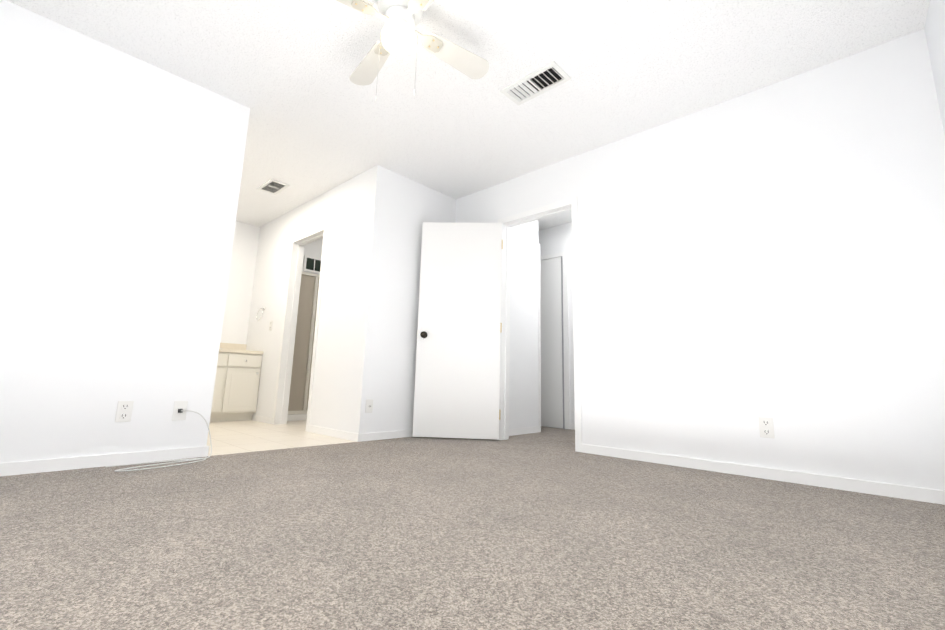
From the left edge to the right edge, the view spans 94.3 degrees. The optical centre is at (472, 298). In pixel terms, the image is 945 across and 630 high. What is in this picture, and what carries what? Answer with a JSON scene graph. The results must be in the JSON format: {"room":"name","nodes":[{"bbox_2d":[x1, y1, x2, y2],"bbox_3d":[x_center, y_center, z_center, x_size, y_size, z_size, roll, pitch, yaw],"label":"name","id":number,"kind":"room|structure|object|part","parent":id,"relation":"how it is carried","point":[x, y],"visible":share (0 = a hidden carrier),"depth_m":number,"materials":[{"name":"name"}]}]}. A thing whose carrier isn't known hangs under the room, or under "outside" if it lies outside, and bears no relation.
{"room":"empty bedroom","nodes":[
{"label":"empty bedroom","id":0,"kind":"room"},
{"bbox_2d":[0,0,455,462],"bbox_3d":[-1.711,-0.196,3.037,0.120,2.440,4.290,-8,-14,42],"label":"wall","id":1,"kind":"structure","parent":0,"point":[120,176],"depth_m":2.59,"materials":[{"name":"white paint"}]},
{"bbox_2d":[0,446,208,475],"bbox_3d":[-2.365,0.818,2.067,0.012,0.062,2.012,-8,-14,42],"label":"baseboard","id":2,"kind":"structure","parent":1,"relation":"attached to","point":[69,463],"depth_m":2.39,"materials":[{"name":"white paint"}]},
{"bbox_2d":[115,401,133,421],"bbox_3d":[-1.990,0.643,2.506,0.008,0.116,0.072,-8,-14,42],"label":"electrical outlet","id":3,"kind":"object","parent":1,"relation":"attached to","point":[124,411],"visible":1,"depth_m":2.50,"materials":[{"name":"white plastic"}]},
{"bbox_2d":[172,401,187,420],"bbox_3d":[-1.804,0.689,2.703,0.007,0.116,0.072,-8,-14,42],"label":"electrical outlet","id":4,"kind":"object","parent":1,"relation":"attached to","point":[176,415],"visible":0.94,"depth_m":2.70,"materials":[{"name":"white plastic"}]},
{"bbox_2d":[365,399,372,412],"bbox_3d":[-0.865,0.902,3.686,0.016,0.110,0.070,-8,-14,42],"label":"jack","id":5,"kind":"object","parent":1,"relation":"attached to","point":[369,406],"visible":1,"depth_m":3.69,"materials":[{"name":"white plastic"}]},
{"bbox_2d":[352,429,412,441],"bbox_3d":[-0.585,1.210,3.946,0.012,0.062,1.032,-8,-14,42],"label":"baseboard","id":6,"kind":"structure","parent":1,"relation":"attached to","point":[400,433],"depth_m":3.74,"materials":[{"name":"white paint"}]},
{"bbox_2d":[220,221,259,343],"bbox_3d":[-2.446,0.350,6.093,0.120,2.440,4.200,-8,-14,42],"label":"wall","id":7,"kind":"structure","parent":0,"point":[236,316],"depth_m":5.55,"materials":[{"name":"white paint"}]},
{"bbox_2d":[207,420,355,455],"bbox_3d":[-1.506,1.434,4.976,2.770,0.050,4.200,-8,-14,42],"label":"floor","id":8,"kind":"structure","parent":0,"point":[230,437],"depth_m":3.69,"materials":[{"name":"beige tile"}]},
{"bbox_2d":[210,343,262,421],"bbox_3d":[-3.038,0.893,4.835,0.586,0.885,1.143,-8,-14,42],"label":"vanity cabinet","id":9,"kind":"object","parent":8,"relation":"on","point":[236,385],"visible":0.38,"depth_m":4.89,"materials":[{"name":"white paint"}]},
{"bbox_2d":[287,271,319,420],"bbox_3d":[-1.786,0.610,5.594,0.060,1.780,1.260,-8,-14,42],"label":"shower enclosure","id":10,"kind":"object","parent":8,"relation":"on","point":[302,358],"visible":0.08,"depth_m":5.33,"materials":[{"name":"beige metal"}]},
{"bbox_2d":[246,169,369,431],"bbox_3d":[-1.876,0.122,4.778,2.530,2.440,0.120,-8,-14,42],"label":"wall","id":11,"kind":"structure","parent":0,"point":[340,210],"depth_m":4.29,"materials":[{"name":"white paint"}]},
{"bbox_2d":[256,307,264,320],"bbox_3d":[-2.536,0.180,5.263,0.159,0.176,0.065,-8,-14,42],"label":"towel ring","id":12,"kind":"object","parent":11,"relation":"attached to","point":[263,308],"visible":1,"depth_m":5.27,"materials":[{"name":"silver metal"}]},
{"bbox_2d":[252,415,271,423],"bbox_3d":[-2.509,1.361,5.028,1.005,0.062,0.012,-8,-14,42],"label":"baseboard","id":13,"kind":"structure","parent":11,"relation":"attached to","point":[263,419],"depth_m":4.86,"materials":[{"name":"white paint"}]},
{"bbox_2d":[272,224,327,430],"bbox_3d":[-1.774,0.291,4.647,0.810,2.065,0.136,-8,-14,42],"label":"door frame","id":14,"kind":"structure","parent":11,"relation":"attached to","point":[284,370],"depth_m":4.81,"materials":[{"name":"white paint"}]},
{"bbox_2d":[308,425,355,440],"bbox_3d":[-1.245,1.179,3.868,0.825,0.062,0.012,-8,-14,42],"label":"baseboard","id":15,"kind":"structure","parent":11,"relation":"attached to","point":[346,435],"depth_m":3.86,"materials":[{"name":"white paint"}]},
{"bbox_2d":[302,238,322,274],"bbox_3d":[-2.013,0.336,5.957,0.700,2.440,1.450,-8,-14,42],"label":"wall","id":16,"kind":"structure","parent":0,"point":[313,249],"depth_m":5.58,"materials":[{"name":"white paint"}]},
{"bbox_2d":[303,255,320,273],"bbox_3d":[-2.004,-0.429,5.545,0.026,0.195,0.260,-8,-14,42],"label":"bathroom window","id":17,"kind":"structure","parent":16,"relation":"in","point":[312,264],"depth_m":5.51,"materials":[{"name":"black glass"}]},
{"bbox_2d":[7,0,929,229],"bbox_3d":[-0.609,-1.384,3.447,6.735,0.100,6.020,-8,-14,42],"label":"ceiling","id":18,"kind":"structure","parent":0,"point":[319,123],"depth_m":2.74,"materials":[{"name":"paint"}]},
{"bbox_2d":[257,179,289,194],"bbox_3d":[-2.065,-1.159,4.543,0.340,0.018,0.190,-8,-14,42],"label":"ceiling vent","id":19,"kind":"object","parent":18,"relation":"in","point":[273,186],"visible":1,"depth_m":4.53,"materials":[{"name":"white metal"}]},
{"bbox_2d":[336,0,488,101],"bbox_3d":[-0.368,-1.254,2.175,0.822,0.605,0.822,0,-11,9],"label":"ceiling fan","id":20,"kind":"object","parent":18,"relation":"hanging from","point":[399,35],"visible":1,"depth_m":2.23,"materials":[{"name":"white"}]},
{"bbox_3d":[-0.367,-1.298,2.183,0.174,0.106,0.174,-8,-14,42],"label":"globe","id":21,"kind":"part","parent":20,"relation":"part of","materials":[{"name":"white glass"}]},
{"bbox_2d":[500,61,570,105],"bbox_3d":[0.410,-1.404,2.876,0.420,0.019,0.200,-8,-14,42],"label":"ceiling vent","id":22,"kind":"object","parent":18,"relation":"in","point":[544,79],"visible":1,"depth_m":2.86,"materials":[{"name":"white metal"}]},
{"bbox_2d":[0,426,944,629],"bbox_3d":[0.343,0.942,2.059,3.965,0.050,6.020,-8,-14,42],"label":"floor carpet","id":23,"kind":"object","parent":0,"point":[548,528],"visible":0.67,"depth_m":1.40,"materials":[{"name":"grey carpet"}]},
{"bbox_2d":[105,410,211,471],"bbox_3d":[-1.757,0.804,2.542,0.220,0.291,0.517,-8,-14,42],"label":"cord","id":24,"kind":"object","parent":23,"relation":"on","point":[123,470],"visible":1,"depth_m":2.52,"materials":[{"name":"white plastic"}]},
{"bbox_2d":[509,220,538,428],"bbox_3d":[0.437,0.144,4.581,0.120,2.440,0.710,-8,-14,42],"label":"wall","id":25,"kind":"structure","parent":0,"point":[524,363],"depth_m":4.58,"materials":[{"name":"white paint"}]},
{"bbox_2d":[509,426,539,435],"bbox_3d":[0.456,1.306,4.321,0.012,0.062,0.710,-8,-14,42],"label":"baseboard","id":26,"kind":"structure","parent":25,"relation":"attached to","point":[527,430],"depth_m":4.38,"materials":[{"name":"white paint"}]},
{"bbox_2d":[538,244,540,431],"bbox_3d":[0.683,0.391,4.809,0.133,2.050,0.025,-8,-14,42],"label":"door frame","id":27,"kind":"structure","parent":25,"relation":"attached to","point":[539,339],"depth_m":4.74,"materials":[{"name":"white paint"}]},
{"bbox_2d":[538,222,574,427],"bbox_3d":[1.035,0.298,5.328,2.320,2.440,0.120,-8,-14,42],"label":"wall","id":28,"kind":"structure","parent":0,"point":[555,239],"depth_m":5.32,"materials":[{"name":"white paint"}]},
{"bbox_2d":[540,257,562,426],"bbox_3d":[0.766,0.511,5.415,0.747,2.015,0.056,-8,-14,42],"label":"closet door","id":29,"kind":"structure","parent":28,"relation":"in","point":[551,347],"depth_m":5.27,"materials":[{"name":"white paint"}]},
{"bbox_2d":[540,251,569,428],"bbox_3d":[0.790,0.492,5.424,0.910,2.080,0.016,-8,-14,42],"label":"door frame","id":30,"kind":"structure","parent":28,"relation":"attached to","point":[565,342],"depth_m":5.15,"materials":[{"name":"white paint"}]},
{"bbox_2d":[455,29,944,490],"bbox_3d":[1.095,-0.053,3.421,3.685,2.440,0.120,-8,-14,42],"label":"wall","id":31,"kind":"structure","parent":0,"point":[775,252],"depth_m":2.66,"materials":[{"name":"white paint"}]},
{"bbox_2d":[412,222,502,439],"bbox_3d":[-0.120,0.248,4.053,0.776,1.993,0.165,1,-10,3],"label":"bedroom door","id":32,"kind":"structure","parent":31,"relation":"in","point":[457,381],"depth_m":4.02,"materials":[{"name":"white paint"}]},
{"bbox_2d":[494,196,581,451],"bbox_3d":[0.584,0.204,3.851,0.865,2.065,0.136,-8,-14,42],"label":"door frame","id":33,"kind":"structure","parent":31,"relation":"attached to","point":[552,209],"depth_m":3.95,"materials":[{"name":"white paint"}]},
{"bbox_2d":[581,444,944,504],"bbox_3d":[1.600,1.022,2.625,2.100,0.062,0.012,-8,-14,42],"label":"baseboard","id":34,"kind":"structure","parent":31,"relation":"attached to","point":[804,478],"depth_m":2.47,"materials":[{"name":"white paint"}]},
{"bbox_2d":[758,417,774,437],"bbox_3d":[1.722,0.754,2.569,0.072,0.116,0.008,-8,-14,42],"label":"electrical outlet","id":35,"kind":"object","parent":31,"relation":"attached to","point":[766,427],"visible":1,"depth_m":2.57,"materials":[{"name":"white plastic"}]},
{"bbox_2d":[925,0,944,135],"bbox_3d":[1.020,-0.598,0.482,0.120,2.440,4.610,-8,-14,40],"label":"wall","id":36,"kind":"structure","parent":0,"point":[935,28],"depth_m":2.18,"materials":[{"name":"white paint"}]}
]}

